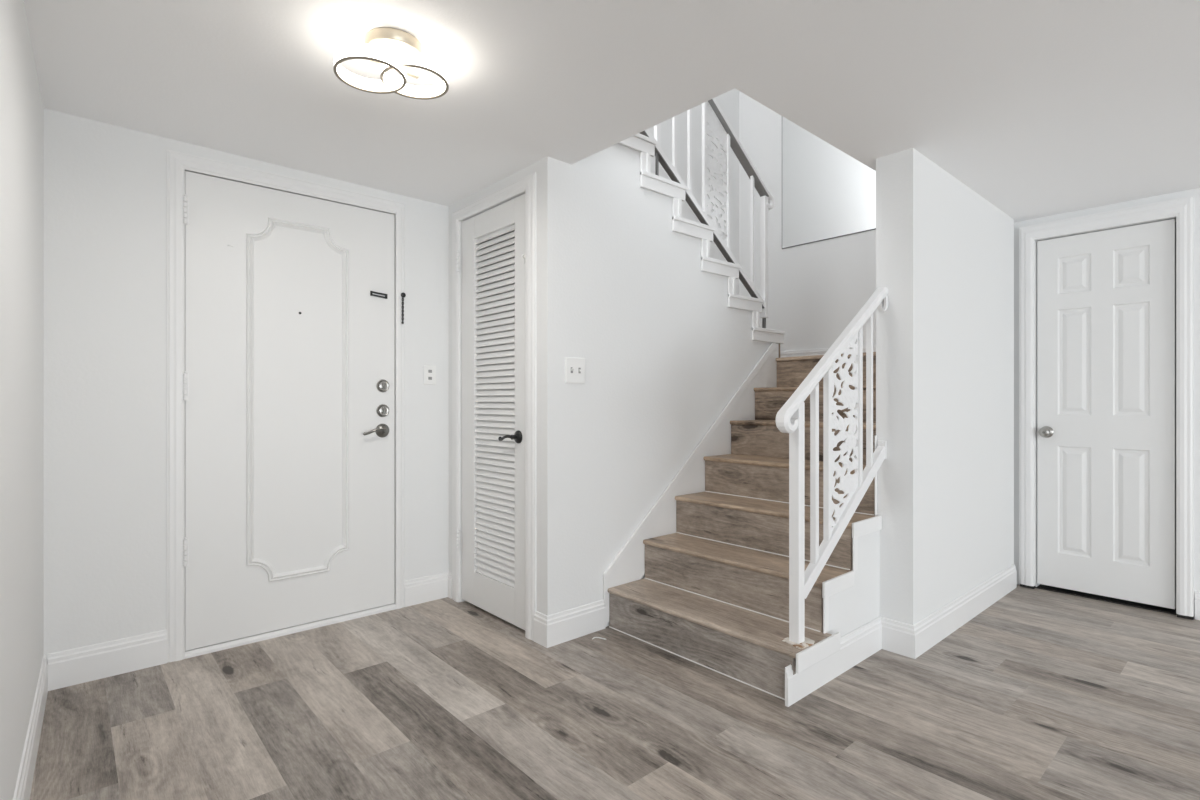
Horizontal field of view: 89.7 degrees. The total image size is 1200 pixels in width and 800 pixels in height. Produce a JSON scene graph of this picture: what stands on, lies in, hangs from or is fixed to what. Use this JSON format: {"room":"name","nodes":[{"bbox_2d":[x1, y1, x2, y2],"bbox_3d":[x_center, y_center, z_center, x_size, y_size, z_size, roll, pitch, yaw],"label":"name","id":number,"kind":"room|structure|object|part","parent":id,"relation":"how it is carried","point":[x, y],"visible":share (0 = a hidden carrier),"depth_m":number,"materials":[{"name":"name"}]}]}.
{"room":"entrance hall","nodes":[
{"label":"entrance hall","id":0,"kind":"room"},
{"bbox_2d":[0,0,43,799],"bbox_3d":[-1.013,-0.050,0.895,0.100,2.320,3.488,0,0,-40],"label":"wall","id":1,"kind":"structure","parent":0,"point":[21,104],"depth_m":1.55,"materials":[{"name":"white paint"}]},
{"bbox_2d":[13,655,47,799],"bbox_3d":[-0.971,1.022,0.932,0.013,0.137,3.485,0,0,-40],"label":"baseboard","id":2,"kind":"structure","parent":1,"relation":"attached to","point":[23,787],"depth_m":1.78,"materials":[{"name":"white paint"}]},
{"bbox_2d":[44,108,448,662],"bbox_3d":[-1.541,-0.050,2.834,1.951,2.320,0.120,0,0,-42],"label":"wall","id":3,"kind":"structure","parent":0,"point":[105,185],"depth_m":2.42,"materials":[{"name":"white paint"}]},
{"bbox_2d":[48,630,166,690],"bbox_3d":[-1.941,1.022,2.390,0.365,0.137,0.013,0,0,-42],"label":"baseboard","id":4,"kind":"structure","parent":3,"relation":"attached to","point":[79,665],"depth_m":2.38,"materials":[{"name":"white paint"}]},
{"bbox_2d":[167,149,404,662],"bbox_3d":[-1.418,0.021,2.852,1.030,2.138,0.016,0,0,-42],"label":"door frame","id":5,"kind":"structure","parent":3,"relation":"attached to","point":[177,162],"depth_m":2.54,"materials":[{"name":"white paint"}]},
{"bbox_2d":[182,171,394,650],"bbox_3d":[-1.420,0.042,2.852,0.930,2.040,0.103,0,0,-42],"label":"door","id":6,"kind":"structure","parent":3,"relation":"in","point":[288,377],"depth_m":2.81,"materials":[{"name":"white paint"}]},
{"bbox_3d":[-1.418,-0.006,2.855,0.448,1.673,0.013,0,0,-42],"label":"panel moulding","id":7,"kind":"part","parent":6,"relation":"part of","materials":[{"name":"white paint"}]},
{"bbox_3d":[-1.136,0.153,3.074,0.148,0.072,0.059,0,0,-42],"label":"lever handle","id":8,"kind":"part","parent":6,"relation":"part of","materials":[{"name":"silver metal"}]},
{"bbox_2d":[401,293,405,323],"bbox_3d":[-1.034,-0.488,3.173,0.026,0.166,0.012,0,0,-42],"label":"chain","id":9,"kind":"object","parent":3,"relation":"hanging from","point":[403,295],"visible":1,"depth_m":3.17,"materials":[{"name":"black metal"}]},
{"bbox_3d":[-1.036,-0.483,3.170,0.010,0.141,0.010,0,0,3],"label":"chain","id":10,"kind":"part","parent":9,"relation":"part of","materials":[{"name":"black metal"}]},
{"bbox_2d":[405,572,451,606],"bbox_3d":[-0.926,1.022,3.264,0.259,0.137,0.051,0,0,-42],"label":"baseboard","id":11,"kind":"structure","parent":3,"relation":"attached to","point":[420,590],"depth_m":3.28,"materials":[{"name":"white paint"}]},
{"bbox_2d":[424,365,435,384],"bbox_3d":[-0.928,-0.142,3.290,0.070,0.104,0.009,0,0,-42],"label":"light switch","id":12,"kind":"object","parent":3,"relation":"attached to","point":[429,371],"visible":1,"depth_m":3.29,"materials":[{"name":"white plastic"}]},
{"bbox_2d":[449,164,533,601],"bbox_3d":[-0.542,-0.050,3.102,0.100,2.320,0.844,0,0,-42],"label":"wall","id":13,"kind":"structure","parent":0,"point":[528,170],"depth_m":3.27,"materials":[{"name":"white paint"}]},
{"bbox_2d":[456,194,524,629],"bbox_3d":[-0.555,0.051,3.034,0.086,2.042,0.642,0,0,-42],"label":"door","id":14,"kind":"structure","parent":13,"relation":"in","point":[493,459],"depth_m":3.04,"materials":[{"name":"white paint"}]},
{"bbox_3d":[-0.523,0.022,3.032,0.021,1.749,0.378,0,0,-42],"label":"louver panel","id":15,"kind":"part","parent":14,"relation":"part of","materials":[{"name":"white paint"}]},
{"bbox_3d":[-0.431,0.170,2.868,0.052,0.062,0.141,0,0,-42],"label":"lever handle","id":16,"kind":"part","parent":14,"relation":"part of","materials":[{"name":"black metal"}]},
{"bbox_2d":[452,172,535,640],"bbox_3d":[-0.556,0.025,3.030,0.016,2.130,0.786,0,0,-42],"label":"door frame","id":17,"kind":"structure","parent":13,"relation":"attached to","point":[527,184],"depth_m":2.77,"materials":[{"name":"white paint"}]},
{"bbox_2d":[480,88,738,427],"bbox_3d":[-0.804,-1.365,3.562,5.520,4.950,0.100,0,0,-42],"label":"wall","id":18,"kind":"structure","parent":0,"point":[728,102],"depth_m":4.92,"materials":[{"name":"white paint"}]},
{"bbox_2d":[24,0,1199,222],"bbox_3d":[1.587,-1.200,-1.566,8.500,0.276,10.750,0,0,-42],"label":"ceiling","id":19,"kind":"structure","parent":0,"point":[1040,108],"depth_m":2.04,"materials":[{"name":"white paint"}]},
{"bbox_2d":[333,27,448,99],"bbox_3d":[-0.638,-1.037,1.861,0.339,0.112,0.207,0,0,-33],"label":"ceiling light","id":20,"kind":"object","parent":19,"relation":"attached to","point":[394,49],"visible":1,"depth_m":1.81,"materials":[{"name":"beige metal"}]},
{"bbox_2d":[30,584,1199,799],"bbox_3d":[1.509,1.112,-1.535,8.578,0.076,10.900,0,0,-42],"label":"floor","id":21,"kind":"structure","parent":0,"point":[1042,694],"depth_m":2.06,"materials":[{"name":"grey wood"}]},
{"bbox_2d":[185,603,395,658],"bbox_3d":[-1.451,1.077,2.899,0.920,0.026,0.122,0,0,-42],"label":"threshold","id":22,"kind":"object","parent":21,"relation":"on","point":[303,627],"visible":0.59,"depth_m":2.81,"materials":[{"name":"white paint"}]},
{"bbox_2d":[603,343,881,699],"bbox_3d":[0.954,0.359,3.708,2.493,1.462,2.011,0,0,-42],"label":"staircase","id":23,"kind":"structure","parent":21,"relation":"on","point":[712,552],"depth_m":2.85,"materials":[{"name":"brown wood"}]},
{"bbox_2d":[618,133,784,357],"bbox_3d":[0.209,-0.811,3.715,1.759,1.068,1.014,0,0,-42],"label":"staircase","id":24,"kind":"structure","parent":23,"relation":"on","point":[645,145],"depth_m":3.35,"materials":[{"name":"white wood"}]},
{"bbox_2d":[640,98,773,327],"bbox_3d":[0.592,-1.394,3.476,1.415,1.883,0.054,0,0,-42],"label":"stair railing","id":25,"kind":"object","parent":24,"relation":"on","point":[713,116],"visible":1,"depth_m":3.57,"materials":[{"name":"white metal"}]},
{"bbox_3d":[0.306,-1.701,3.223,0.028,0.734,0.024,0,0,-42],"label":"newel post","id":26,"kind":"part","parent":25,"relation":"part of","materials":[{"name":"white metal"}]},
{"bbox_3d":[0.566,-1.087,3.453,1.323,0.984,0.032,0,0,-42],"label":"rail","id":27,"kind":"part","parent":25,"relation":"part of","materials":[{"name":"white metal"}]},
{"bbox_3d":[0.687,-1.338,3.561,0.206,0.841,0.005,0,0,-42],"label":"scroll panel","id":28,"kind":"part","parent":25,"relation":"part of","materials":[{"name":"white metal"}]},
{"bbox_3d":[0.592,-1.788,3.476,1.415,1.095,0.052,0,0,-42],"label":"handrail","id":29,"kind":"part","parent":25,"relation":"part of","materials":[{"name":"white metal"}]},
{"bbox_3d":[1.059,-0.926,3.890,0.040,0.782,0.040,0,0,-42],"label":"newel post","id":30,"kind":"part","parent":25,"relation":"part of","materials":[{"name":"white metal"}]},
{"bbox_2d":[775,287,888,648],"bbox_3d":[0.960,0.201,2.418,0.777,1.402,0.096,0,0,-37],"label":"stair railing","id":31,"kind":"object","parent":23,"relation":"on","point":[790,418],"visible":1,"depth_m":2.38,"materials":[{"name":"white metal"}]},
{"bbox_3d":[0.736,0.451,2.255,0.042,0.894,0.042,0,0,-42],"label":"newel post","id":32,"kind":"part","parent":31,"relation":"part of","materials":[{"name":"white metal"}]},
{"bbox_3d":[0.744,0.898,2.255,0.103,0.006,0.092,0,0,-33],"label":"plate","id":33,"kind":"part","parent":31,"relation":"part of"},
{"bbox_3d":[0.952,-0.192,2.424,0.770,0.618,0.052,0,0,-39],"label":"handrail","id":34,"kind":"part","parent":31,"relation":"part of","materials":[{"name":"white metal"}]},
{"bbox_3d":[0.994,0.118,2.457,0.214,0.824,0.005,0,0,-39],"label":"scroll panel","id":35,"kind":"part","parent":31,"relation":"part of","materials":[{"name":"white metal"}]},
{"bbox_3d":[0.998,0.470,2.461,0.664,0.545,0.033,0,0,-39],"label":"rail","id":36,"kind":"part","parent":31,"relation":"part of","materials":[{"name":"white metal"}]},
{"bbox_2d":[534,143,776,626],"bbox_3d":[0.423,-0.104,3.325,1.841,2.428,0.100,0,0,-42],"label":"wall","id":37,"kind":"structure","parent":0,"point":[659,339],"depth_m":2.95,"materials":[{"name":"white paint"}]},
{"bbox_2d":[534,600,605,647],"bbox_3d":[-0.138,1.022,2.813,0.348,0.137,0.102,0,0,-42],"label":"baseboard","id":38,"kind":"structure","parent":37,"relation":"attached to","point":[551,630],"depth_m":2.74,"materials":[{"name":"white paint"}]},
{"bbox_2d":[565,357,584,382],"bbox_3d":[-0.110,-0.141,2.775,0.115,0.118,0.018,0,0,-42],"label":"light switch","id":39,"kind":"object","parent":37,"relation":"attached to","point":[574,367],"visible":1,"depth_m":2.77,"materials":[{"name":"white plastic"}]},
{"bbox_2d":[739,91,875,350],"bbox_3d":[1.904,-1.365,4.592,0.100,4.950,2.150,0,0,-42],"label":"wall","id":40,"kind":"structure","parent":0,"point":[816,289],"depth_m":4.89,"materials":[{"name":"white paint"}]},
{"bbox_2d":[780,345,875,357],"bbox_3d":[1.862,-0.339,4.551,0.018,0.138,1.956,0,0,-42],"label":"baseboard","id":41,"kind":"structure","parent":40,"relation":"attached to","point":[811,352],"depth_m":4.79,"materials":[{"name":"white paint"}]},
{"bbox_2d":[782,116,875,248],"bbox_3d":[1.939,-2.033,4.470,0.008,1.564,1.330,0,0,-42],"label":"wall mirror","id":42,"kind":"object","parent":40,"relation":"attached to","point":[827,193],"visible":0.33,"depth_m":4.71,"materials":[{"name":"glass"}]},
{"bbox_2d":[827,530,879,637],"bbox_3d":[0.976,0.716,2.443,0.733,0.748,0.008,0,0,-42],"label":"wall","id":43,"kind":"structure","parent":0,"point":[854,607],"depth_m":2.56,"materials":[{"name":"white paint"}]},
{"bbox_2d":[876,148,1013,624],"bbox_3d":[1.924,-1.365,3.194,1.723,4.950,0.157,0,0,-42],"label":"wall","id":44,"kind":"structure","parent":0,"point":[945,253],"depth_m":2.77,"materials":[{"name":"white paint"}]},
{"bbox_2d":[785,564,1016,706],"bbox_3d":[1.548,1.022,2.841,2.235,0.137,0.152,0,0,-42],"label":"baseboard","id":45,"kind":"structure","parent":44,"relation":"attached to","point":[908,640],"depth_m":2.60,"materials":[{"name":"white paint"}]},
{"bbox_2d":[1037,219,1175,608],"bbox_3d":[2.719,0.067,3.274,0.104,1.987,0.580,0,0,-42],"label":"door","id":46,"kind":"structure","parent":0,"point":[1106,299],"depth_m":3.26,"materials":[{"name":"white paint"}]},
{"bbox_3d":[2.545,0.178,3.447,0.067,0.066,0.066,0,0,-42],"label":"knob","id":47,"kind":"part","parent":46,"relation":"part of","materials":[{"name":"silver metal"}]},
{"bbox_3d":[2.665,-0.710,3.385,0.030,0.210,0.150,0,0,-42],"label":"raised panel","id":48,"kind":"part","parent":46,"relation":"part of","materials":[{"name":"white paint"}]},
{"bbox_3d":[2.665,-0.220,3.385,0.030,0.600,0.150,0,0,-42],"label":"raised panel","id":49,"kind":"part","parent":46,"relation":"part of","materials":[{"name":"white paint"}]},
{"bbox_3d":[2.665,0.560,3.385,0.030,0.610,0.150,0,0,-42],"label":"raised panel","id":50,"kind":"part","parent":46,"relation":"part of","materials":[{"name":"white paint"}]},
{"bbox_3d":[2.825,-0.710,3.204,0.030,0.210,0.148,0,0,-42],"label":"raised panel","id":51,"kind":"part","parent":46,"relation":"part of","materials":[{"name":"white paint"}]},
{"bbox_3d":[2.825,-0.220,3.204,0.030,0.600,0.148,0,0,-42],"label":"raised panel","id":52,"kind":"part","parent":46,"relation":"part of","materials":[{"name":"white paint"}]},
{"bbox_3d":[2.825,0.560,3.204,0.030,0.610,0.148,0,0,-42],"label":"raised panel","id":53,"kind":"part","parent":46,"relation":"part of","materials":[{"name":"white paint"}]},
{"bbox_2d":[1014,188,1199,618],"bbox_3d":[5.365,-0.050,0.401,0.100,2.320,8.687,0,0,-42],"label":"door frame","id":54,"kind":"structure","parent":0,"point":[1193,192],"depth_m":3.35,"materials":[{"name":"white paint"}]},
{"bbox_2d":[1195,591,1199,619],"bbox_3d":[5.522,1.022,0.138,0.013,0.137,7.685,0,0,-42],"label":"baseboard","id":55,"kind":"structure","parent":54,"relation":"attached to","point":[1197,594],"depth_m":3.00,"materials":[{"name":"white paint"}]}
]}

